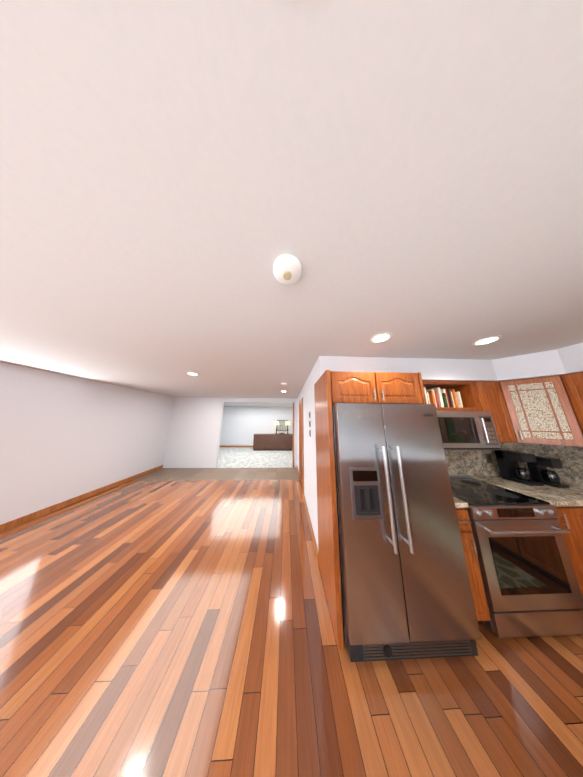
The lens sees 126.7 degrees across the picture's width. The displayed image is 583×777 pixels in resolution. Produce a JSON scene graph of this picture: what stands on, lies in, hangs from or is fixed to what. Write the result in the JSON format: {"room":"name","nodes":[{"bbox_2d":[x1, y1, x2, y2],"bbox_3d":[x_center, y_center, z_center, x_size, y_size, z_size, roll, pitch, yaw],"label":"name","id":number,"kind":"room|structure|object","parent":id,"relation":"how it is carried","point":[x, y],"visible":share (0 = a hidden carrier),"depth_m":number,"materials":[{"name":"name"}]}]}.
{"room":"kitchen","nodes":[
{"label":"kitchen","id":0,"kind":"room"},
{"bbox_2d":[0,362,174,524],"bbox_3d":[-4.168,0.241,-0.748,0.150,2.400,12.050,1,-12,-2],"label":"wall","id":1,"kind":"structure","parent":0,"point":[64,437],"depth_m":2.76,"materials":[{"name":"paint"}]},
{"bbox_2d":[0,465,162,531],"bbox_3d":[-4.096,1.382,-0.910,0.016,0.100,11.900,1,-12,-2],"label":"baseboard","id":2,"kind":"structure","parent":1,"relation":"attached to","point":[18,521],"depth_m":2.75,"materials":[{"name":"brown wood"}]},
{"bbox_2d":[163,397,223,467],"bbox_3d":[-3.822,1.512,5.236,2.500,2.400,0.150,1,-12,-2],"label":"wall","id":3,"kind":"structure","parent":0,"point":[194,435],"depth_m":5.16,"materials":[{"name":"paint"}]},
{"bbox_2d":[220,406,292,445],"bbox_3d":[-2.414,2.317,8.981,5.600,2.400,0.200,1,-12,-2],"label":"wall","id":4,"kind":"structure","parent":0,"point":[241,425],"depth_m":8.93,"materials":[{"name":"paint"}]},
{"bbox_2d":[220,445,252,446],"bbox_3d":[-2.418,3.420,8.636,5.300,0.100,0.016,1,-12,-2],"label":"baseboard","id":5,"kind":"structure","parent":4,"relation":"attached to","point":[235,446],"depth_m":8.61,"materials":[{"name":"brown wood"}]},
{"bbox_2d":[277,420,287,430],"bbox_3d":[-0.555,2.256,8.942,0.650,0.650,0.040,1,-12,-2],"label":"wall decor","id":6,"kind":"object","parent":4,"relation":"attached to","point":[282,426],"visible":0.81,"depth_m":8.92,"materials":[{"name":"metal"}]},
{"bbox_2d":[222,398,293,402],"bbox_3d":[-1.230,0.450,5.560,2.670,0.150,0.150,1,-12,-2],"label":"wall","id":7,"kind":"structure","parent":0,"point":[273,400],"depth_m":5.49,"materials":[{"name":"paint"}]},
{"bbox_2d":[0,447,582,776],"bbox_3d":[-0.728,1.876,1.058,8.400,0.001,16.000,1,-12,-2],"label":"floor","id":8,"kind":"structure","parent":0,"point":[169,622],"depth_m":0.98,"materials":[{"name":"brown wood"}]},
{"bbox_2d":[253,434,292,450],"bbox_3d":[-0.989,2.937,8.047,2.140,0.820,0.555,1,-12,-2],"label":"sideboard","id":9,"kind":"object","parent":8,"relation":"on","point":[272,442],"visible":0.98,"depth_m":7.80,"materials":[{"name":"brown wood"}]},
{"bbox_2d":[274,421,278,433],"bbox_3d":[-0.845,2.211,8.245,0.267,0.685,0.267,3,-12,-11],"label":"table lamp","id":10,"kind":"object","parent":9,"relation":"on","point":[276,423],"depth_m":8.20,"materials":[{"name":"metal"}]},
{"bbox_2d":[314,370,425,648],"bbox_3d":[0.843,0.919,1.600,1.020,2.120,0.654,1,-12,-2],"label":"cabinet","id":11,"kind":"object","parent":8,"relation":"on","point":[331,388],"visible":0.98,"depth_m":1.48,"materials":[{"name":"brown wood"}]},
{"bbox_2d":[332,403,480,661],"bbox_3d":[0.858,1.071,1.474,0.935,1.770,0.778,1,-12,-2],"label":"refrigerator","id":12,"kind":"object","parent":8,"relation":"on","point":[406,591],"visible":0.98,"depth_m":1.13,"materials":[{"name":"silver metal"}]},
{"bbox_2d":[456,508,490,624],"bbox_3d":[1.441,1.538,1.499,0.188,0.876,0.640,1,-12,-2],"label":"base cabinet","id":13,"kind":"object","parent":8,"relation":"on","point":[470,551],"depth_m":1.19,"materials":[{"name":"brown wood"}]},
{"bbox_2d":[453,496,468,507],"bbox_3d":[1.445,1.090,1.591,0.188,0.040,0.645,1,-12,-2],"label":"countertop","id":14,"kind":"structure","parent":13,"relation":"on","point":[459,503],"depth_m":1.28,"materials":[{"name":"stone"}]},
{"bbox_2d":[449,475,582,637],"bbox_3d":[1.924,1.507,1.468,0.768,0.930,0.708,1,-12,-2],"label":"range","id":15,"kind":"object","parent":8,"relation":"on","point":[530,582],"visible":0.81,"depth_m":1.19,"materials":[{"name":"silver metal"}]},
{"bbox_2d":[556,506,582,594],"bbox_3d":[2.463,1.553,1.535,0.308,0.876,0.640,1,-12,-2],"label":"base cabinet","id":16,"kind":"object","parent":8,"relation":"on","point":[570,519],"depth_m":1.27,"materials":[{"name":"brown wood"}]},
{"bbox_2d":[472,476,582,506],"bbox_3d":[2.788,1.110,1.638,0.955,0.040,0.645,1,-12,-2],"label":"countertop","id":17,"kind":"structure","parent":16,"relation":"on","point":[572,495],"depth_m":1.51,"materials":[{"name":"stone"}]},
{"bbox_2d":[494,450,546,485],"bbox_3d":[2.743,0.949,1.774,0.170,0.330,0.222,1,-12,-2],"label":"coffee maker","id":18,"kind":"object","parent":17,"relation":"on","point":[539,474],"depth_m":1.74,"materials":[{"name":"black plastic"}]},
{"bbox_2d":[538,456,569,487],"bbox_3d":[2.955,0.955,1.699,0.120,0.290,0.182,1,-12,-2],"label":"coffee maker","id":19,"kind":"object","parent":17,"relation":"on","point":[552,478],"depth_m":1.64,"materials":[{"name":"black plastic"}]},
{"bbox_2d":[0,0,582,406],"bbox_3d":[-0.711,-0.472,1.556,8.400,0.001,16.000,1,-12,-2],"label":"ceiling","id":20,"kind":"structure","parent":0,"point":[178,178],"depth_m":0.50,"materials":[{"name":"paint"}]},
{"bbox_2d":[273,254,301,284],"bbox_3d":[-0.021,-0.610,0.772,0.150,0.045,0.150,1,-12,-2],"label":"smoke detector","id":21,"kind":"object","parent":20,"relation":"attached to","point":[287,269],"visible":1,"depth_m":0.75,"materials":[{"name":"white plastic"}]},
{"bbox_2d":[370,332,391,342],"bbox_3d":[0.865,-0.488,1.415,0.184,0.005,0.184,1,-12,-2],"label":"recessed light","id":22,"kind":"object","parent":20,"relation":"in","point":[381,337],"visible":1,"depth_m":1.40,"materials":[{"name":"white"}]},
{"bbox_2d":[314,343,582,383],"bbox_3d":[1.871,-0.573,0.315,2.930,0.280,3.860,1,-12,-2],"label":"soffit","id":23,"kind":"structure","parent":20,"relation":"attached to","point":[564,360],"depth_m":1.83,"materials":[{"name":"paint"}]},
{"bbox_2d":[472,336,501,345],"bbox_3d":[1.935,-0.472,1.452,0.184,0.005,0.184,1,-12,-2],"label":"recessed light","id":24,"kind":"object","parent":20,"relation":"in","point":[487,340],"visible":1,"depth_m":1.44,"materials":[{"name":"white"}]},
{"bbox_2d":[294,399,296,467],"bbox_3d":[0.310,1.574,5.381,0.430,2.400,0.150,1,-12,-2],"label":"wall","id":25,"kind":"structure","parent":0,"point":[295,433],"depth_m":5.29,"materials":[{"name":"paint"}]},
{"bbox_2d":[292,402,293,467],"bbox_3d":[0.070,1.643,5.357,0.050,2.250,0.190,1,-12,-2],"label":"door frame","id":26,"kind":"structure","parent":25,"relation":"attached to","point":[293,438],"depth_m":5.25,"materials":[{"name":"brown wood"}]},
{"bbox_2d":[297,371,315,539],"bbox_3d":[0.330,1.217,3.698,0.140,2.400,3.290,1,-12,-2],"label":"wall","id":27,"kind":"structure","parent":0,"point":[309,482],"depth_m":2.57,"materials":[{"name":"paint"}]},
{"bbox_2d":[300,403,302,485],"bbox_3d":[0.318,1.407,3.754,0.154,2.050,0.800,1,-12,-2],"label":"hall door","id":28,"kind":"structure","parent":27,"relation":"in","point":[301,470],"depth_m":4.03,"materials":[{"name":"brown wood"}]},
{"bbox_2d":[299,397,303,493],"bbox_3d":[0.245,1.362,3.761,0.020,2.140,0.980,1,-12,-2],"label":"door frame","id":29,"kind":"structure","parent":27,"relation":"attached to","point":[300,401],"depth_m":3.42,"materials":[{"name":"brown wood"}]},
{"bbox_2d":[303,494,318,563],"bbox_3d":[0.284,2.113,2.381,0.016,0.100,1.410,1,-12,-2],"label":"baseboard","id":30,"kind":"structure","parent":27,"relation":"attached to","point":[313,537],"depth_m":2.07,"materials":[{"name":"brown wood"}]},
{"bbox_2d":[312,367,317,547],"bbox_3d":[1.788,0.880,2.060,2.930,2.400,0.160,1,-12,-2],"label":"wall","id":31,"kind":"structure","parent":0,"point":[316,513],"depth_m":1.98,"materials":[{"name":"paint"}]},
{"bbox_2d":[422,380,478,410],"bbox_3d":[1.927,0.122,1.975,0.768,0.390,0.332,1,-12,-2],"label":"upper cabinet","id":32,"kind":"object","parent":31,"relation":"attached to","point":[465,389],"visible":0.23,"depth_m":1.86,"materials":[{"name":"brown wood"}]},
{"bbox_2d":[423,387,462,407],"bbox_3d":[1.915,0.135,1.989,0.647,0.270,0.198,1,-12,-2],"label":"cookbooks","id":33,"kind":"object","parent":32,"relation":"in","point":[439,397],"visible":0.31,"depth_m":1.92,"materials":[{"name":"multicoloured paper"}]},
{"bbox_2d":[436,411,500,449],"bbox_3d":[1.926,0.503,1.818,0.768,0.420,0.481,1,-12,-2],"label":"microwave","id":34,"kind":"object","parent":32,"relation":"attached to","point":[467,430],"visible":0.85,"depth_m":1.64,"materials":[{"name":"silver metal"}]},
{"bbox_2d":[444,450,466,474],"bbox_3d":[1.915,0.955,1.952,0.768,0.410,0.030,1,-12,-2],"label":"backsplash","id":35,"kind":"structure","parent":31,"relation":"attached to","point":[455,462],"depth_m":1.94,"materials":[{"name":"stone"}]},
{"bbox_2d":[472,381,516,442],"bbox_3d":[2.483,0.302,1.937,0.347,0.750,0.374,1,-12,-2],"label":"upper cabinet","id":36,"kind":"object","parent":31,"relation":"attached to","point":[489,395],"depth_m":1.80,"materials":[{"name":"brown wood"}]},
{"bbox_2d":[462,443,529,475],"bbox_3d":[2.762,0.931,1.990,0.927,0.455,0.030,1,-12,-2],"label":"backsplash","id":37,"kind":"structure","parent":31,"relation":"attached to","point":[476,463],"depth_m":1.96,"materials":[{"name":"stone"}]},
{"bbox_2d":[485,453,492,462],"bbox_3d":[2.656,0.938,1.965,0.075,0.120,0.008,1,-12,-2],"label":"electrical outlet","id":38,"kind":"object","parent":37,"relation":"attached to","point":[489,458],"visible":1,"depth_m":1.96,"materials":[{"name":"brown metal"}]},
{"bbox_2d":[499,375,582,446],"bbox_3d":[2.961,0.284,1.834,0.620,0.750,0.617,1,-12,-2],"label":"upper cabinet","id":39,"kind":"object","parent":31,"relation":"attached to","point":[540,410],"visible":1,"depth_m":1.65,"materials":[{"name":"brown wood"}]},
{"bbox_3d":[3.360,0.746,1.372,0.160,2.400,1.680,1,-12,-2],"label":"wall","id":40,"kind":"structure","parent":0,"visible":0},
{"bbox_2d":[524,443,582,485],"bbox_3d":[3.267,0.792,1.317,0.030,0.455,1.440,1,-12,-2],"label":"backsplash","id":41,"kind":"structure","parent":40,"relation":"attached to","point":[571,460],"depth_m":1.73,"materials":[{"name":"stone"}]},
{"bbox_2d":[559,371,582,433],"bbox_3d":[3.107,0.160,1.247,0.374,0.750,0.607,1,-12,-2],"label":"upper cabinet","id":42,"kind":"object","parent":40,"relation":"attached to","point":[573,384],"visible":1,"depth_m":1.51,"materials":[{"name":"brown wood"}]}
]}

